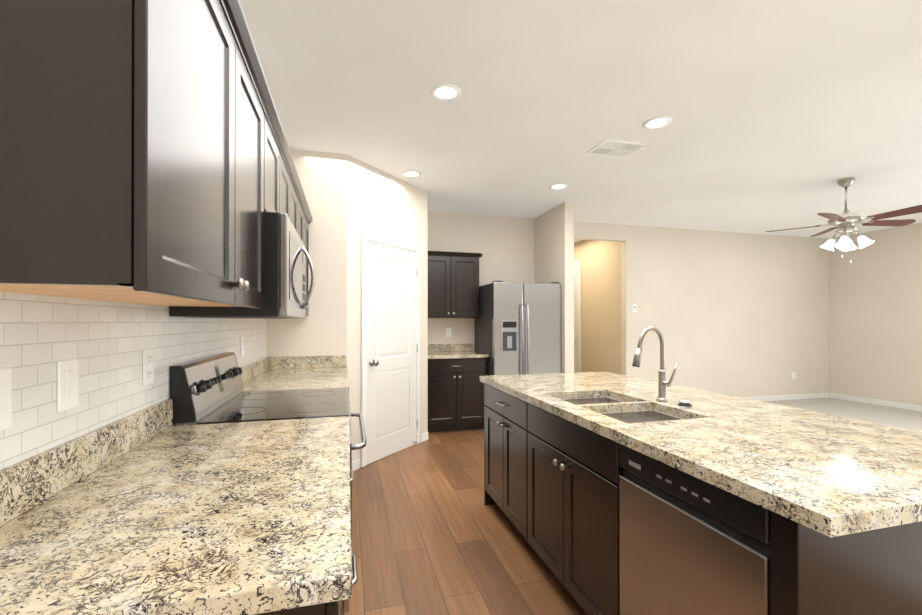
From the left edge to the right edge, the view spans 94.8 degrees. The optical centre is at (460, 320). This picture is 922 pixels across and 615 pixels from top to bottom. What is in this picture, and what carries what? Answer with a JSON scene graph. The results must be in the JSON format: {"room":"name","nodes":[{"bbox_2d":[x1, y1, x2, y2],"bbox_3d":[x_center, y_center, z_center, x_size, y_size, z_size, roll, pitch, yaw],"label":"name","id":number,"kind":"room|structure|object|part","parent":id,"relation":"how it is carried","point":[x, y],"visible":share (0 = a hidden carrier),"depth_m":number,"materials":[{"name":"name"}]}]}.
{"room":"kitchen","nodes":[
{"label":"kitchen","id":0,"kind":"room"},
{"bbox_2d":[267,149,346,356],"bbox_3d":[-1.302,-0.062,3.603,0.640,2.730,0.120,0,0,-15],"label":"wall","id":1,"kind":"structure","parent":0,"point":[320,329],"depth_m":3.58,"materials":[{"name":"paint"}]},
{"bbox_2d":[347,155,427,466],"bbox_3d":[-0.725,-0.060,4.185,0.120,2.730,1.216,0,0,30],"label":"wall","id":2,"kind":"structure","parent":0,"point":[381,204],"depth_m":3.94,"materials":[{"name":"paint"}]},
{"bbox_2d":[361,233,419,466],"bbox_3d":[-0.637,0.259,4.133,0.080,2.088,0.880,0,0,30],"label":"pantry door","id":3,"kind":"structure","parent":2,"relation":"in","point":[390,341],"depth_m":4.10,"materials":[{"name":"white wood"}]},
{"bbox_2d":[344,429,587,614],"bbox_3d":[0.933,1.326,2.945,5.020,0.050,10.700,0,0,-15],"label":"floor","id":4,"kind":"structure","parent":0,"point":[432,534],"depth_m":2.45,"materials":[{"name":"brown wood"}]},
{"bbox_2d":[170,352,366,612],"bbox_3d":[-0.827,0.734,2.020,0.716,1.129,0.752,0,0,-15],"label":"range","id":5,"kind":"object","parent":4,"relation":"on","point":[207,390],"visible":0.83,"depth_m":1.82,"materials":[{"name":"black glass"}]},
{"bbox_2d":[254,600,343,614],"bbox_3d":[-0.545,0.859,0.785,0.620,0.870,0.450,0,0,-15],"label":"base cabinet","id":6,"kind":"object","parent":4,"relation":"on","point":[333,608],"depth_m":0.64,"materials":[{"name":"brown wood"}]},
{"bbox_2d":[0,355,351,614],"bbox_3d":[-0.878,0.357,2.050,0.648,0.138,3.092,0,0,-15],"label":"countertop","id":7,"kind":"structure","parent":6,"relation":"on","point":[151,510],"depth_m":0.83,"materials":[{"name":"stone"}]},
{"bbox_2d":[428,358,486,432],"bbox_3d":[-0.125,0.874,5.221,0.745,0.870,0.653,0,0,-15],"label":"base cabinet","id":8,"kind":"object","parent":4,"relation":"on","point":[455,394],"visible":0.85,"depth_m":4.95,"materials":[{"name":"brown wood"}]},
{"bbox_2d":[428,343,488,358],"bbox_3d":[-0.122,0.368,5.230,0.759,0.138,0.640,0,0,-15],"label":"countertop","id":9,"kind":"structure","parent":8,"relation":"on","point":[442,351],"depth_m":5.46,"materials":[{"name":"stone"}]},
{"bbox_2d":[475,281,561,375],"bbox_3d":[0.706,0.421,5.332,0.873,1.775,0.816,0,0,-15],"label":"refrigerator","id":10,"kind":"object","parent":4,"relation":"on","point":[518,327],"visible":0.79,"depth_m":5.00,"materials":[{"name":"grey paint"}]},
{"bbox_2d":[480,380,921,614],"bbox_3d":[0.737,0.863,2.032,0.673,0.870,2.165,0,0,-15],"label":"kitchen island","id":11,"kind":"object","parent":4,"relation":"on","point":[555,477],"depth_m":1.64,"materials":[{"name":"brown wood"}]},
{"bbox_2d":[619,443,769,614],"bbox_3d":[0.913,0.862,1.316,0.583,0.860,0.556,0,0,-15],"label":"dishwasher","id":12,"kind":"object","parent":11,"relation":"in","point":[690,544],"visible":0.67,"depth_m":1.21,"materials":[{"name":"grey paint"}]},
{"bbox_2d":[480,373,921,539],"bbox_3d":[0.672,0.408,1.988,0.508,0.041,2.270,0,0,-15],"label":"island countertop","id":13,"kind":"structure","parent":11,"relation":"on","point":[833,493],"depth_m":1.14,"materials":[{"name":"beige stone"}]},
{"bbox_2d":[560,396,647,407],"bbox_3d":[0.676,0.509,2.170,0.390,0.184,0.340,0,0,-15],"label":"sink","id":14,"kind":"object","parent":13,"relation":"in","point":[584,401],"depth_m":2.22,"materials":[{"name":"silver metal"}]},
{"bbox_2d":[596,408,687,423],"bbox_3d":[0.772,0.508,1.812,0.390,0.184,0.340,0,0,-15],"label":"sink","id":15,"kind":"object","parent":13,"relation":"in","point":[629,414],"depth_m":1.93,"materials":[{"name":"silver metal"}]},
{"bbox_2d":[632,326,677,401],"bbox_3d":[0.921,0.206,2.025,0.201,0.361,0.096,0,0,-15],"label":"faucet","id":16,"kind":"object","parent":13,"relation":"on","point":[663,383],"visible":1,"depth_m":2.04,"materials":[{"name":"silver metal"}]},
{"bbox_2d":[548,372,921,471],"bbox_3d":[1.161,0.394,2.119,0.520,0.064,2.270,0,0,-15],"label":"island countertop","id":17,"kind":"structure","parent":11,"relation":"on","point":[895,445],"depth_m":1.68,"materials":[{"name":"beige stone"}]},
{"bbox_3d":[1.027,0.374,1.943,0.060,0.025,0.059,0,0,-15],"label":"sink air gap cap","id":18,"kind":"part","parent":17,"relation":"part of","materials":[{"name":"silver metal"}]},
{"bbox_2d":[535,202,573,372],"bbox_3d":[1.188,-0.056,5.477,0.120,2.730,0.850,0,0,-15],"label":"wall","id":19,"kind":"structure","parent":0,"point":[554,244],"depth_m":5.11,"materials":[{"name":"paint"}]},
{"bbox_2d":[239,0,921,242],"bbox_3d":[2.880,-1.467,3.476,9.050,0.080,10.700,0,0,-15],"label":"ceiling","id":20,"kind":"structure","parent":0,"point":[784,114],"depth_m":2.76,"materials":[{"name":"paint"}]},
{"bbox_2d":[401,170,420,176],"bbox_3d":[-0.481,-1.420,4.097,0.190,0.010,0.190,0,0,-15],"label":"recessed light","id":21,"kind":"object","parent":20,"relation":"in","point":[409,173],"visible":1,"depth_m":4.08,"materials":[{"name":"white"}]},
{"bbox_2d":[431,84,460,100],"bbox_3d":[-0.092,-1.425,2.648,0.190,0.010,0.190,0,0,-15],"label":"recessed light","id":22,"kind":"object","parent":20,"relation":"in","point":[446,92],"visible":1,"depth_m":2.65,"materials":[{"name":"white"}]},
{"bbox_2d":[549,183,567,189],"bbox_3d":[1.031,-1.419,4.481,0.190,0.010,0.190,0,0,-15],"label":"recessed light","id":23,"kind":"object","parent":20,"relation":"in","point":[558,186],"visible":1,"depth_m":4.48,"materials":[{"name":"white"}]},
{"bbox_2d":[585,139,648,158],"bbox_3d":[1.290,-1.423,3.516,0.400,0.007,0.300,0,0,-15],"label":"ceiling vent","id":24,"kind":"object","parent":20,"relation":"in","point":[615,148],"visible":1,"depth_m":3.50,"materials":[{"name":"white metal"}]},
{"bbox_2d":[643,116,671,128],"bbox_3d":[1.414,-1.423,3.052,0.190,0.010,0.190,0,0,-15],"label":"recessed light","id":25,"kind":"object","parent":20,"relation":"in","point":[658,122],"visible":1,"depth_m":3.04,"materials":[{"name":"white"}]},
{"bbox_2d":[765,177,921,263],"bbox_3d":[3.902,-0.998,4.224,1.262,0.852,1.219,0,0,-15],"label":"ceiling fan","id":26,"kind":"object","parent":20,"relation":"hanging from","point":[845,221],"visible":1,"depth_m":4.21,"materials":[{"name":"silver metal"}]},
{"bbox_2d":[574,240,620,373],"bbox_3d":[2.179,-0.049,7.461,0.120,2.730,2.230,0,0,-15],"label":"wall","id":27,"kind":"structure","parent":0,"point":[600,306],"depth_m":6.87,"materials":[{"name":"paint"}]},
{"bbox_2d":[574,259,580,372],"bbox_3d":[1.975,0.116,7.897,0.040,2.397,0.920,0,0,-15],"label":"hall door","id":28,"kind":"structure","parent":27,"relation":"in","point":[577,315],"depth_m":7.55,"materials":[{"name":"white wood"}]},
{"bbox_2d":[428,211,828,396],"bbox_3d":[2.197,-0.053,6.249,8.770,2.730,0.120,0,0,-15],"label":"wall","id":29,"kind":"structure","parent":0,"point":[736,314],"depth_m":6.62,"materials":[{"name":"paint"}]},
{"bbox_2d":[446,328,450,336],"bbox_3d":[-0.163,0.150,5.549,0.072,0.117,0.007,0,0,-15],"label":"electrical outlet","id":30,"kind":"object","parent":29,"relation":"attached to","point":[448,332],"visible":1,"depth_m":5.55,"materials":[{"name":"white plastic"}]},
{"bbox_2d":[428,251,481,317],"bbox_3d":[-0.149,-0.440,5.372,0.775,0.814,0.357,0,0,-15],"label":"upper cabinet","id":31,"kind":"object","parent":29,"relation":"attached to","point":[453,284],"visible":0.88,"depth_m":5.23,"materials":[{"name":"brown wood"}]},
{"bbox_2d":[631,304,636,311],"bbox_3d":[2.568,-0.188,6.277,0.090,0.120,0.016,0,0,-15],"label":"light switch","id":32,"kind":"object","parent":29,"relation":"attached to","point":[633,307],"visible":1,"depth_m":6.27,"materials":[{"name":"white plastic"}]},
{"bbox_2d":[742,392,828,400],"bbox_3d":[4.375,1.271,6.757,4.003,0.085,0.017,0,0,-15],"label":"baseboard","id":33,"kind":"structure","parent":29,"relation":"attached to","point":[812,395],"depth_m":7.05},
{"bbox_2d":[763,397,921,431],"bbox_3d":[4.879,1.325,2.708,5.580,0.050,8.200,0,0,-15],"label":"floor","id":34,"kind":"structure","parent":0,"point":[897,417],"depth_m":6.13,"materials":[{"name":"beige carpet"}]},
{"bbox_2d":[828,223,921,405],"bbox_3d":[7.448,-0.063,3.365,0.120,2.730,8.170,0,0,-15],"label":"wall","id":35,"kind":"structure","parent":0,"point":[875,319],"depth_m":6.61,"materials":[{"name":"paint"}]},
{"bbox_2d":[829,393,921,411],"bbox_3d":[7.365,1.260,3.401,0.017,0.085,8.049,0,0,-15],"label":"baseboard","id":36,"kind":"structure","parent":35,"relation":"attached to","point":[832,395],"depth_m":6.61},
{"bbox_3d":[-0.825,-0.073,0.356,0.120,2.730,6.640,0,0,-15],"label":"wall","id":37,"kind":"structure","parent":0,"visible":0},
{"bbox_2d":[0,0,243,306],"bbox_3d":[-0.735,-0.460,0.908,0.325,0.803,0.558,0,0,-15],"label":"upper cabinet","id":38,"kind":"object","parent":37,"relation":"attached to","point":[146,156],"depth_m":0.67,"materials":[{"name":"brown wood"}]},
{"bbox_2d":[0,291,266,469],"bbox_3d":[-1.191,0.118,1.966,0.007,0.340,3.100,0,0,-15],"label":"tile backsplash","id":39,"kind":"structure","parent":37,"relation":"attached to","point":[106,343],"depth_m":1.09,"materials":[{"name":"white tile"}]},
{"bbox_2d":[0,367,11,430],"bbox_3d":[-0.862,0.149,0.770,0.007,0.118,0.118,0,0,-15],"label":"electrical outlet","id":40,"kind":"object","parent":39,"relation":"attached to","point":[5,398],"visible":1,"depth_m":0.81,"materials":[{"name":"white plastic"}]},
{"bbox_2d":[57,358,78,411],"bbox_3d":[-0.922,0.150,0.997,0.010,0.117,0.072,0,0,-15],"label":"light switch","id":41,"kind":"object","parent":39,"relation":"attached to","point":[67,382],"visible":1,"depth_m":0.99,"materials":[{"name":"white plastic"}]},
{"bbox_2d":[143,348,153,385],"bbox_3d":[-1.030,0.151,1.398,0.007,0.117,0.072,0,0,-15],"label":"electrical outlet","id":42,"kind":"object","parent":39,"relation":"attached to","point":[148,366],"visible":1,"depth_m":1.39,"materials":[{"name":"white plastic"}]},
{"bbox_2d":[240,336,243,354],"bbox_3d":[-1.364,0.155,2.644,0.007,0.117,0.072,0,0,-15],"label":"electrical outlet","id":43,"kind":"object","parent":39,"relation":"attached to","point":[241,345],"visible":1,"depth_m":2.63,"materials":[{"name":"white plastic"}]},
{"bbox_2d":[148,32,267,308],"bbox_3d":[-0.864,-0.459,1.390,0.325,0.803,0.440,0,0,-15],"label":"upper cabinet","id":44,"kind":"object","parent":37,"relation":"attached to","point":[255,94],"depth_m":1.49,"materials":[{"name":"brown wood"}]},
{"bbox_2d":[268,100,291,220],"bbox_3d":[-1.020,-0.647,1.974,0.325,0.423,0.762,0,0,-15],"label":"upper cabinet","id":45,"kind":"object","parent":37,"relation":"attached to","point":[279,162],"depth_m":1.96,"materials":[{"name":"brown wood"}]},
{"bbox_2d":[169,211,314,318],"bbox_3d":[-0.950,-0.221,1.990,0.473,0.415,0.752,0,0,-15],"label":"over-the-range microwave","id":46,"kind":"object","parent":45,"relation":"attached to","point":[285,252],"visible":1,"depth_m":1.67,"materials":[{"name":"silver metal"}]},
{"bbox_2d":[292,168,303,242],"bbox_3d":[-1.215,-0.454,2.702,0.325,0.803,0.747,0,0,-15],"label":"upper cabinet","id":47,"kind":"object","parent":37,"relation":"attached to","point":[297,196],"depth_m":2.70,"materials":[{"name":"brown wood"}]},
{"bbox_2d":[304,204,311,315],"bbox_3d":[-1.371,-0.452,3.283,0.325,0.803,0.457,0,0,-15],"label":"upper cabinet","id":48,"kind":"object","parent":37,"relation":"attached to","point":[307,219],"depth_m":3.42,"materials":[{"name":"brown wood"}]}
]}

